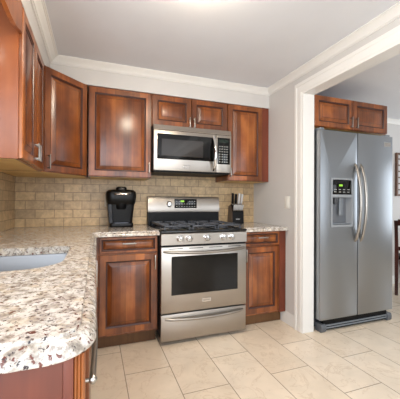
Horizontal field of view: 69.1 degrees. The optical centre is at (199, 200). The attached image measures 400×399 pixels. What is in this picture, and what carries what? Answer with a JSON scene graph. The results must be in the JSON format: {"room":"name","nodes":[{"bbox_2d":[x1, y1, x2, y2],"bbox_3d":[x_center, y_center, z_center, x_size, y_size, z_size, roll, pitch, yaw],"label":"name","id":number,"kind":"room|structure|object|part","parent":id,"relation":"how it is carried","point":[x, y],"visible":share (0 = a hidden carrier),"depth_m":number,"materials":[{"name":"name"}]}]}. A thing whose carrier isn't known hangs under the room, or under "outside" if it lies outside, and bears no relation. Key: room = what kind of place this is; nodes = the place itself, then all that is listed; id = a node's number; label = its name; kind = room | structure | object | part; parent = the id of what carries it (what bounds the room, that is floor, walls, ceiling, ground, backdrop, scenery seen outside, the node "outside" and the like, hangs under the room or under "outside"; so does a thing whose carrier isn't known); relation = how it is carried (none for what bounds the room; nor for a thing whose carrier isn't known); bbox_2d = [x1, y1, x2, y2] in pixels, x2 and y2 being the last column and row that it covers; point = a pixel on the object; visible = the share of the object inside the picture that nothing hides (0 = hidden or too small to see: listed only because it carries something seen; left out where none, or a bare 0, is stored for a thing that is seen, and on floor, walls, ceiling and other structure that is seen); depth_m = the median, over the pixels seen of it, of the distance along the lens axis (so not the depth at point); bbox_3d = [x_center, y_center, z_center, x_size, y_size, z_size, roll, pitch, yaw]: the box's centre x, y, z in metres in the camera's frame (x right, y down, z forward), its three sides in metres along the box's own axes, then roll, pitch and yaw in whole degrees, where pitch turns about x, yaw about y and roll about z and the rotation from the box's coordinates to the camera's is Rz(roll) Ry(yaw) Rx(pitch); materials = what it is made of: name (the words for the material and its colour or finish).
{"room":"kitchen","nodes":[
{"label":"kitchen","id":0,"kind":"room"},
{"bbox_2d":[21,0,268,108],"bbox_3d":[0.376,-1.076,0.539,2.393,0.185,5.153,0,0,-20],"label":"wall","id":1,"kind":"structure","parent":0,"point":[90,77],"depth_m":2.62,"materials":[{"name":"paint"}]},
{"bbox_2d":[30,0,399,95],"bbox_3d":[0.582,-1.142,0.443,2.072,0.052,4.832,0,0,-20],"label":"trim","id":2,"kind":"structure","parent":1,"relation":"attached to","point":[391,14],"depth_m":2.39,"materials":[{"name":"paint"}]},
{"bbox_2d":[17,123,399,275],"bbox_3d":[1.247,0.006,3.648,6.364,2.322,0.100,0,0,-20],"label":"wall","id":3,"kind":"structure","parent":0,"point":[393,130],"depth_m":4.15,"materials":[{"name":"paint"}]},
{"bbox_2d":[0,65,87,178],"bbox_3d":[-1.233,-0.595,2.365,0.600,0.773,0.602,0,0,-20],"label":"upper cabinet","id":4,"kind":"object","parent":3,"relation":"attached to","point":[65,97],"visible":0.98,"depth_m":2.24,"materials":[{"name":"brown wood"}]},
{"bbox_3d":[-1.094,-0.285,2.108,0.030,0.110,0.010,0,0,25],"label":"handle","id":5,"kind":"part","parent":4,"relation":"part of","materials":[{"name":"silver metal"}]},
{"bbox_3d":[-1.043,-0.596,2.275,0.020,0.764,0.394,0,0,25],"label":"door","id":6,"kind":"part","parent":4,"relation":"part of","materials":[{"name":"brown wood"}]},
{"bbox_3d":[-1.039,-0.596,2.273,0.013,0.656,0.286,0,0,25],"label":"raised panel","id":7,"kind":"part","parent":4,"relation":"part of","materials":[{"name":"brown wood"}]},
{"bbox_2d":[88,86,151,180],"bbox_3d":[-0.740,-0.592,2.681,0.538,0.773,0.343,0,0,-20],"label":"upper cabinet","id":8,"kind":"object","parent":3,"relation":"attached to","point":[119,121],"visible":1,"depth_m":2.54,"materials":[{"name":"brown wood"}]},
{"bbox_3d":[-0.694,-0.593,2.554,0.422,0.656,0.013,0,0,-20],"label":"raised panel","id":9,"kind":"part","parent":8,"relation":"part of","materials":[{"name":"brown wood"}]},
{"bbox_2d":[15,175,253,227],"bbox_3d":[-0.506,-0.011,2.953,2.393,0.502,0.009,0,0,-20],"label":"backsplash","id":10,"kind":"structure","parent":3,"relation":"attached to","point":[39,201],"depth_m":2.76,"materials":[{"name":"tile"}]},
{"bbox_2d":[151,94,226,130],"bbox_3d":[-0.128,-0.831,2.904,0.760,0.290,0.343,0,0,-20],"label":"upper cabinet","id":11,"kind":"object","parent":3,"relation":"attached to","point":[165,110],"visible":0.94,"depth_m":2.76,"materials":[{"name":"brown wood"}]},
{"bbox_3d":[-0.260,-0.832,2.716,0.375,0.281,0.020,0,0,-20],"label":"door","id":12,"kind":"part","parent":11,"relation":"part of","materials":[{"name":"brown wood"}]},
{"bbox_3d":[-0.259,-0.832,2.712,0.267,0.173,0.013,0,0,-20],"label":"raised panel","id":13,"kind":"part","parent":11,"relation":"part of","materials":[{"name":"brown wood"}]},
{"bbox_2d":[151,124,230,177],"bbox_3d":[-0.107,-0.469,2.843,0.757,0.424,0.466,0,0,-20],"label":"microwave","id":14,"kind":"object","parent":11,"relation":"attached to","point":[175,150],"visible":0.99,"depth_m":2.69,"materials":[{"name":"grey metal"}]},
{"bbox_3d":[-0.131,-0.451,2.677,0.598,0.360,0.031,0,0,-20],"label":"door","id":15,"kind":"part","parent":14,"relation":"part of","materials":[{"name":"silver metal"}]},
{"bbox_3d":[-0.122,-0.486,2.663,0.546,0.226,0.002,0,0,-20],"label":"door glass","id":16,"kind":"part","parent":14,"relation":"part of","materials":[{"name":"black glass"}]},
{"bbox_3d":[0.139,-0.449,2.727,0.032,0.339,0.081,0,0,-20],"label":"handle","id":17,"kind":"part","parent":14,"relation":"part of","materials":[{"name":"silver metal"}]},
{"bbox_3d":[0.228,-0.477,2.791,0.131,0.254,0.002,0,0,-20],"label":"keypad panel","id":18,"kind":"part","parent":14,"relation":"part of","materials":[{"name":"black glass"}]},
{"bbox_3d":[0.225,-0.449,2.807,0.157,0.360,0.031,0,0,-20],"label":"control panel","id":19,"kind":"part","parent":14,"relation":"part of","materials":[{"name":"silver metal"}]},
{"bbox_3d":[0.095,-0.830,2.845,0.374,0.281,0.020,0,0,-20],"label":"door","id":20,"kind":"part","parent":11,"relation":"part of","materials":[{"name":"brown wood"}]},
{"bbox_3d":[0.097,-0.830,2.841,0.266,0.173,0.013,0,0,-20],"label":"raised panel","id":21,"kind":"part","parent":11,"relation":"part of","materials":[{"name":"brown wood"}]},
{"bbox_2d":[215,104,268,183],"bbox_3d":[0.454,-0.586,3.115,0.478,0.773,0.343,0,0,-20],"label":"upper cabinet","id":22,"kind":"object","parent":3,"relation":"attached to","point":[248,126],"visible":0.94,"depth_m":2.98,"materials":[{"name":"brown wood"}]},
{"bbox_3d":[0.462,-0.587,2.978,0.391,0.764,0.020,0,0,-20],"label":"door","id":23,"kind":"part","parent":22,"relation":"part of","materials":[{"name":"brown wood"}]},
{"bbox_3d":[0.464,-0.587,2.974,0.283,0.656,0.013,0,0,-20],"label":"raised panel","id":24,"kind":"part","parent":22,"relation":"part of","materials":[{"name":"brown wood"}]},
{"bbox_2d":[314,95,386,135],"bbox_3d":[1.305,-0.808,3.138,0.908,0.287,0.894,0,0,-20],"label":"upper cabinet","id":25,"kind":"object","parent":3,"relation":"attached to","point":[330,113],"visible":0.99,"depth_m":2.73,"materials":[{"name":"brown wood"}]},
{"bbox_3d":[1.232,-0.811,2.674,0.347,0.178,0.013,0,0,-20],"label":"raised panel","id":26,"kind":"part","parent":25,"relation":"part of","materials":[{"name":"brown wood"}]},
{"bbox_3d":[1.231,-0.811,2.678,0.447,0.278,0.020,0,0,-20],"label":"door","id":27,"kind":"part","parent":25,"relation":"part of","materials":[{"name":"brown wood"}]},
{"bbox_3d":[1.658,-0.809,2.829,0.347,0.178,0.013,0,0,-20],"label":"raised panel","id":28,"kind":"part","parent":25,"relation":"part of","materials":[{"name":"brown wood"}]},
{"bbox_3d":[1.657,-0.809,2.833,0.447,0.278,0.020,0,0,-20],"label":"door","id":29,"kind":"part","parent":25,"relation":"part of","materials":[{"name":"brown wood"}]},
{"bbox_2d":[387,118,399,124],"bbox_3d":[2.454,-1.123,4.001,3.666,0.052,0.064,0,0,-20],"label":"trim","id":30,"kind":"structure","parent":3,"relation":"attached to","point":[389,120],"depth_m":4.10,"materials":[{"name":"paint"}]},
{"bbox_2d":[392,275,399,283],"bbox_3d":[2.881,1.121,4.179,2.720,0.110,0.014,0,0,-20],"label":"baseboard","id":31,"kind":"structure","parent":3,"relation":"attached to","point":[393,277],"depth_m":4.13,"materials":[{"name":"paint"}]},
{"bbox_2d":[395,153,399,195],"bbox_3d":[3.120,-0.375,4.259,0.700,0.615,0.030,0,0,-20],"label":"frame","id":32,"kind":"object","parent":3,"relation":"attached to","point":[396,154],"visible":1,"depth_m":4.13,"materials":[{"name":"brown wood"}]},
{"bbox_2d":[45,0,399,119],"bbox_3d":[2.149,-1.209,1.184,6.364,0.100,5.353,0,0,-20],"label":"ceiling","id":33,"kind":"structure","parent":0,"point":[259,43],"depth_m":2.06,"materials":[{"name":"paint"}]},
{"bbox_2d":[91,283,399,398],"bbox_3d":[2.139,1.213,1.176,6.364,0.100,5.353,0,0,-20],"label":"floor","id":34,"kind":"structure","parent":0,"point":[270,359],"depth_m":2.05,"materials":[{"name":"tile"}]},
{"bbox_2d":[0,351,85,398],"bbox_3d":[-0.514,0.709,0.412,0.649,0.880,0.020,0,0,-20],"label":"cabinet end panel","id":35,"kind":"object","parent":34,"relation":"on","point":[66,379],"visible":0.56,"depth_m":0.50,"materials":[{"name":"red wood"}]},
{"bbox_3d":[-0.531,0.709,0.407,0.613,0.880,0.018,0,0,-20],"label":"panel","id":36,"kind":"part","parent":35,"relation":"part of","materials":[{"name":"red wood"}]},
{"bbox_3d":[-0.218,0.711,0.521,0.019,0.880,0.017,0,0,-20],"label":"fluted post","id":37,"kind":"part","parent":35,"relation":"part of","materials":[{"name":"brown wood"}]},
{"bbox_2d":[85,313,97,383],"bbox_3d":[-0.573,0.711,0.645,0.649,0.878,0.456,0,0,-20],"label":"dishwasher","id":38,"kind":"object","parent":34,"relation":"on","point":[92,379],"visible":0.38,"depth_m":0.60,"materials":[{"name":"grey metal"}]},
{"bbox_2d":[85,263,97,398],"bbox_3d":[-0.571,0.712,1.432,0.120,0.880,1.016,0,0,-20],"label":"base cabinet","id":39,"kind":"object","parent":34,"relation":"on","point":[88,351],"visible":0.18,"depth_m":0.97,"materials":[{"name":"brown wood"}]},
{"bbox_3d":[-0.466,0.654,1.202,0.020,0.752,0.499,0,0,-20],"label":"door","id":40,"kind":"part","parent":39,"relation":"part of","materials":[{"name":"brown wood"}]},
{"bbox_3d":[-0.462,0.654,1.203,0.013,0.644,0.391,0,0,-20],"label":"raised panel","id":41,"kind":"part","parent":39,"relation":"part of","materials":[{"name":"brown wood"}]},
{"bbox_3d":[-0.515,0.363,1.415,0.030,0.115,0.010,0,0,-20],"label":"handle","id":42,"kind":"part","parent":39,"relation":"part of","materials":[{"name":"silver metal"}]},
{"bbox_2d":[96,235,157,347],"bbox_3d":[-0.660,0.716,2.550,0.468,0.880,0.636,0,0,-20],"label":"base cabinet","id":43,"kind":"object","parent":34,"relation":"on","point":[127,279],"visible":0.99,"depth_m":2.28,"materials":[{"name":"brown wood"}]},
{"bbox_3d":[-0.560,0.345,2.291,0.448,0.126,0.020,0,0,-20],"label":"drawer","id":44,"kind":"part","parent":43,"relation":"part of","materials":[{"name":"brown wood"}]},
{"bbox_3d":[-0.558,0.345,2.287,0.400,0.078,0.013,0,0,-20],"label":"raised panel","id":45,"kind":"part","parent":43,"relation":"part of","materials":[{"name":"brown wood"}]},
{"bbox_3d":[-0.560,0.727,2.286,0.336,0.502,0.013,0,0,-20],"label":"raised panel","id":46,"kind":"part","parent":43,"relation":"part of","materials":[{"name":"brown wood"}]},
{"bbox_2d":[147,196,246,342],"bbox_3d":[-0.056,0.558,2.713,0.762,1.202,0.742,0,0,-20],"label":"range","id":47,"kind":"object","parent":34,"relation":"on","point":[201,284],"visible":1,"depth_m":2.44,"materials":[{"name":"grey metal"}]},
{"bbox_3d":[-0.155,0.304,2.328,0.058,0.058,0.028,0,0,-20],"label":"knob","id":48,"kind":"part","parent":47,"relation":"part of","materials":[{"name":"silver metal"}]},
{"bbox_3d":[-0.147,0.028,2.988,0.237,0.093,0.012,0,0,-20],"label":"display panel","id":49,"kind":"part","parent":47,"relation":"part of","materials":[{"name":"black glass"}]},
{"bbox_3d":[-0.084,0.305,2.354,0.058,0.058,0.028,0,0,-20],"label":"knob","id":50,"kind":"part","parent":47,"relation":"part of","materials":[{"name":"silver metal"}]},
{"bbox_2d":[148,224,246,232],"bbox_3d":[-0.064,0.250,2.739,0.762,0.020,0.689,0,0,-20],"label":"cooktop","id":51,"kind":"object","parent":47,"relation":"in","point":[202,229],"depth_m":2.48,"materials":[{"name":"black metal"}]},
{"bbox_2d":[156,235,245,336],"bbox_3d":[-0.057,0.689,2.713,0.756,0.830,0.742,0,0,-20],"label":"oven","id":52,"kind":"object","parent":47,"relation":"in","point":[201,284],"depth_m":2.40,"materials":[{"name":"silver glass"}]},
{"bbox_3d":[0.041,1.018,2.438,0.756,0.212,0.030,0,0,-20],"label":"drawer","id":53,"kind":"part","parent":47,"relation":"part of","materials":[{"name":"silver metal"}]},
{"bbox_3d":[0.042,0.307,2.446,0.758,0.096,0.058,0,0,-20],"label":"control panel","id":54,"kind":"part","parent":47,"relation":"part of","materials":[{"name":"silver metal"}]},
{"bbox_3d":[0.054,0.950,2.403,0.697,0.032,0.055,0,0,-20],"label":"handle","id":55,"kind":"part","parent":47,"relation":"part of","materials":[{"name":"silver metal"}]},
{"bbox_3d":[0.062,0.305,2.407,0.058,0.058,0.028,0,0,-20],"label":"knob","id":56,"kind":"part","parent":47,"relation":"part of","materials":[{"name":"silver metal"}]},
{"bbox_3d":[0.202,0.306,2.458,0.058,0.058,0.028,0,0,-20],"label":"knob","id":57,"kind":"part","parent":47,"relation":"part of","materials":[{"name":"silver metal"}]},
{"bbox_3d":[0.273,0.307,2.484,0.058,0.058,0.028,0,0,-20],"label":"knob","id":58,"kind":"part","parent":47,"relation":"part of","materials":[{"name":"silver metal"}]},
{"bbox_2d":[245,231,285,324],"bbox_3d":[0.507,0.722,2.974,0.463,0.880,0.636,0,0,-20],"label":"base cabinet","id":59,"kind":"object","parent":34,"relation":"on","point":[265,251],"visible":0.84,"depth_m":2.71,"materials":[{"name":"brown wood"}]},
{"bbox_2d":[223,222,287,231],"bbox_3d":[0.512,0.263,2.966,0.466,0.036,0.660,0,0,-20],"label":"countertop","id":60,"kind":"structure","parent":59,"relation":"on","point":[250,226],"depth_m":2.72,"materials":[{"name":"stone"}]},
{"bbox_2d":[227,204,243,223],"bbox_3d":[0.387,0.138,3.170,0.128,0.212,0.163,0,0,-14],"label":"knife block","id":61,"kind":"object","parent":60,"relation":"on","point":[233,216],"visible":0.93,"depth_m":3.10,"materials":[{"name":"black wood"}]},
{"bbox_2d":[231,193,233,204],"bbox_3d":[0.350,-0.020,3.112,0.026,0.130,0.067,0,0,4],"label":"kitchen knife","id":62,"kind":"object","parent":61,"relation":"on","point":[232,197],"visible":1,"depth_m":3.10,"materials":[{"name":"black"}]},
{"bbox_3d":[0.572,0.351,2.698,0.334,0.078,0.013,0,0,-20],"label":"raised panel","id":63,"kind":"part","parent":59,"relation":"part of","materials":[{"name":"brown wood"}]},
{"bbox_3d":[0.571,0.733,2.697,0.270,0.502,0.013,0,0,-20],"label":"raised panel","id":64,"kind":"part","parent":59,"relation":"part of","materials":[{"name":"brown wood"}]},
{"bbox_3d":[0.571,0.351,2.702,0.382,0.126,0.020,0,0,-20],"label":"drawer","id":65,"kind":"part","parent":59,"relation":"part of","materials":[{"name":"brown wood"}]},
{"bbox_3d":[0.569,0.733,2.701,0.382,0.614,0.020,0,0,-20],"label":"door","id":66,"kind":"part","parent":59,"relation":"part of","materials":[{"name":"brown wood"}]},
{"bbox_2d":[314,127,391,332],"bbox_3d":[1.326,0.256,3.083,0.889,1.811,0.976,0,0,-20],"label":"refrigerator","id":67,"kind":"object","parent":34,"relation":"on","point":[353,171],"visible":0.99,"depth_m":2.66,"materials":[{"name":"grey metal"}]},
{"bbox_3d":[1.241,0.213,2.651,0.434,1.686,0.075,0,0,-20],"label":"freezer door","id":68,"kind":"part","parent":67,"relation":"part of","materials":[{"name":"silver metal"}]},
{"bbox_3d":[1.280,-0.121,2.635,0.217,0.126,0.024,0,0,-20],"label":"dispenser panel","id":69,"kind":"part","parent":67,"relation":"part of","materials":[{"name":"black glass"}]},
{"bbox_3d":[1.273,0.014,2.652,0.255,0.442,0.066,0,0,-20],"label":"dispenser frame","id":70,"kind":"part","parent":67,"relation":"part of","materials":[{"name":"grey plastic"}]},
{"bbox_3d":[1.443,0.018,2.654,0.027,0.726,0.088,0,0,-20],"label":"handle","id":71,"kind":"part","parent":67,"relation":"part of","materials":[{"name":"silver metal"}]},
{"bbox_2d":[394,219,399,295],"bbox_3d":[2.730,0.701,3.638,0.452,0.945,0.538,0,0,40],"label":"dining chair","id":72,"kind":"object","parent":34,"relation":"on","point":[396,222],"visible":1,"depth_m":3.61,"materials":[{"name":"brown wood"}]},
{"bbox_2d":[254,17,399,314],"bbox_3d":[1.546,-0.001,0.962,0.105,2.322,5.153,0,0,-20],"label":"wall","id":73,"kind":"structure","parent":0,"point":[269,197],"depth_m":2.82,"materials":[{"name":"paint"}]},
{"bbox_2d":[280,311,293,327],"bbox_3d":[0.829,1.108,2.745,0.014,0.110,0.213,0,0,-20],"label":"baseboard","id":74,"kind":"structure","parent":73,"relation":"attached to","point":[288,318],"depth_m":2.74,"materials":[{"name":"paint"}]},
{"bbox_2d":[285,196,289,208],"bbox_3d":[0.829,0.017,2.768,0.008,0.120,0.074,0,0,-20],"label":"light switch","id":75,"kind":"object","parent":73,"relation":"attached to","point":[287,198],"visible":1,"depth_m":2.75,"materials":[{"name":"white plastic"}]},
{"bbox_2d":[294,25,399,332],"bbox_3d":[1.478,0.053,0.963,0.022,2.212,3.584,0,0,-20],"label":"trim","id":76,"kind":"structure","parent":73,"relation":"attached to","point":[391,37],"depth_m":2.56,"materials":[{"name":"paint"}]},
{"bbox_2d":[301,41,399,333],"bbox_3d":[1.534,0.100,0.983,0.121,2.120,3.400,0,0,-20],"label":"trim","id":77,"kind":"structure","parent":73,"relation":"attached to","point":[307,298],"depth_m":2.56,"materials":[{"name":"paint"}]},
{"bbox_3d":[-0.800,-0.014,0.110,0.100,2.322,5.153,0,0,-20],"label":"wall","id":78,"kind":"structure","parent":0,"visible":0},
{"bbox_2d":[0,172,14,231],"bbox_3d":[-1.213,-0.019,1.407,0.009,0.502,2.414,0,0,-20],"label":"backsplash","id":79,"kind":"structure","parent":78,"relation":"attached to","point":[7,182],"depth_m":2.33,"materials":[{"name":"tile"}]},
{"bbox_2d":[0,1,43,170],"bbox_3d":[-1.137,-0.597,1.724,0.343,0.774,0.671,0,0,-20],"label":"upper cabinet","id":80,"kind":"object","parent":78,"relation":"attached to","point":[21,61],"visible":0.99,"depth_m":1.47,"materials":[{"name":"brown wood"}]},
{"bbox_3d":[-1.048,-0.598,1.409,0.294,0.774,0.019,0,0,-20],"label":"panel","id":81,"kind":"part","parent":80,"relation":"part of","materials":[{"name":"brown wood"}]},
{"bbox_2d":[0,0,21,32],"bbox_3d":[-0.682,-0.896,0.856,0.018,0.179,1.272,0,0,-20],"label":"valance","id":82,"kind":"object","parent":80,"relation":"attached to","point":[13,8],"visible":1,"depth_m":1.33,"materials":[{"name":"brown wood"}]},
{"bbox_3d":[-0.957,-0.597,1.615,0.020,0.764,0.324,0,0,-20],"label":"door","id":83,"kind":"part","parent":80,"relation":"part of","materials":[{"name":"brown wood"}]},
{"bbox_3d":[-0.954,-0.597,1.617,0.013,0.656,0.216,0,0,-20],"label":"raised panel","id":84,"kind":"part","parent":80,"relation":"part of","materials":[{"name":"brown wood"}]},
{"bbox_3d":[-0.981,-0.296,1.749,0.030,0.105,0.010,0,0,-20],"label":"handle","id":85,"kind":"part","parent":80,"relation":"part of","materials":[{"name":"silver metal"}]},
{"bbox_3d":[-1.069,-0.597,1.924,0.020,0.764,0.324,0,0,-20],"label":"door","id":86,"kind":"part","parent":80,"relation":"part of","materials":[{"name":"brown wood"}]},
{"bbox_3d":[-1.001,-0.296,1.804,0.030,0.105,0.010,0,0,-20],"label":"handle","id":87,"kind":"part","parent":80,"relation":"part of","materials":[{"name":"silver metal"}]},
{"bbox_3d":[-1.066,-0.597,1.926,0.013,0.656,0.216,0,0,-20],"label":"raised panel","id":88,"kind":"part","parent":80,"relation":"part of","materials":[{"name":"brown wood"}]},
{"bbox_3d":[-1.160,0.713,2.231,0.618,0.880,0.885,0,0,-20],"label":"base cabinet","id":89,"kind":"object","parent":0,"visible":0},
{"bbox_2d":[0,225,159,373],"bbox_3d":[-0.670,0.253,1.601,1.144,0.036,2.417,0,0,-20],"label":"countertop","id":90,"kind":"structure","parent":89,"relation":"on","point":[48,313],"depth_m":0.72,"materials":[{"name":"stone"}]},
{"bbox_2d":[0,253,66,271],"bbox_3d":[-0.780,0.372,1.195,0.459,0.203,0.566,0,0,-20],"label":"sink","id":91,"kind":"object","parent":90,"relation":"in","point":[20,262],"visible":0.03,"depth_m":1.45,"materials":[{"name":"silver metal"}]},
{"bbox_2d":[105,187,135,226],"bbox_3d":[-0.741,0.054,2.719,0.270,0.368,0.263,0,0,-20],"label":"coffee maker","id":92,"kind":"object","parent":90,"relation":"on","point":[120,201],"visible":0.99,"depth_m":2.63,"materials":[{"name":"black plastic"}]},
{"bbox_3d":[-0.835,0.117,2.696,0.060,0.171,0.162,0,0,-20],"label":"water tank","id":93,"kind":"part","parent":92,"relation":"part of","materials":[{"name":"black plastic"}]},
{"bbox_3d":[-0.702,-0.057,2.613,0.138,0.025,0.038,0,0,-20],"label":"lift handle","id":94,"kind":"part","parent":92,"relation":"part of","materials":[{"name":"silver metal"}]}
]}

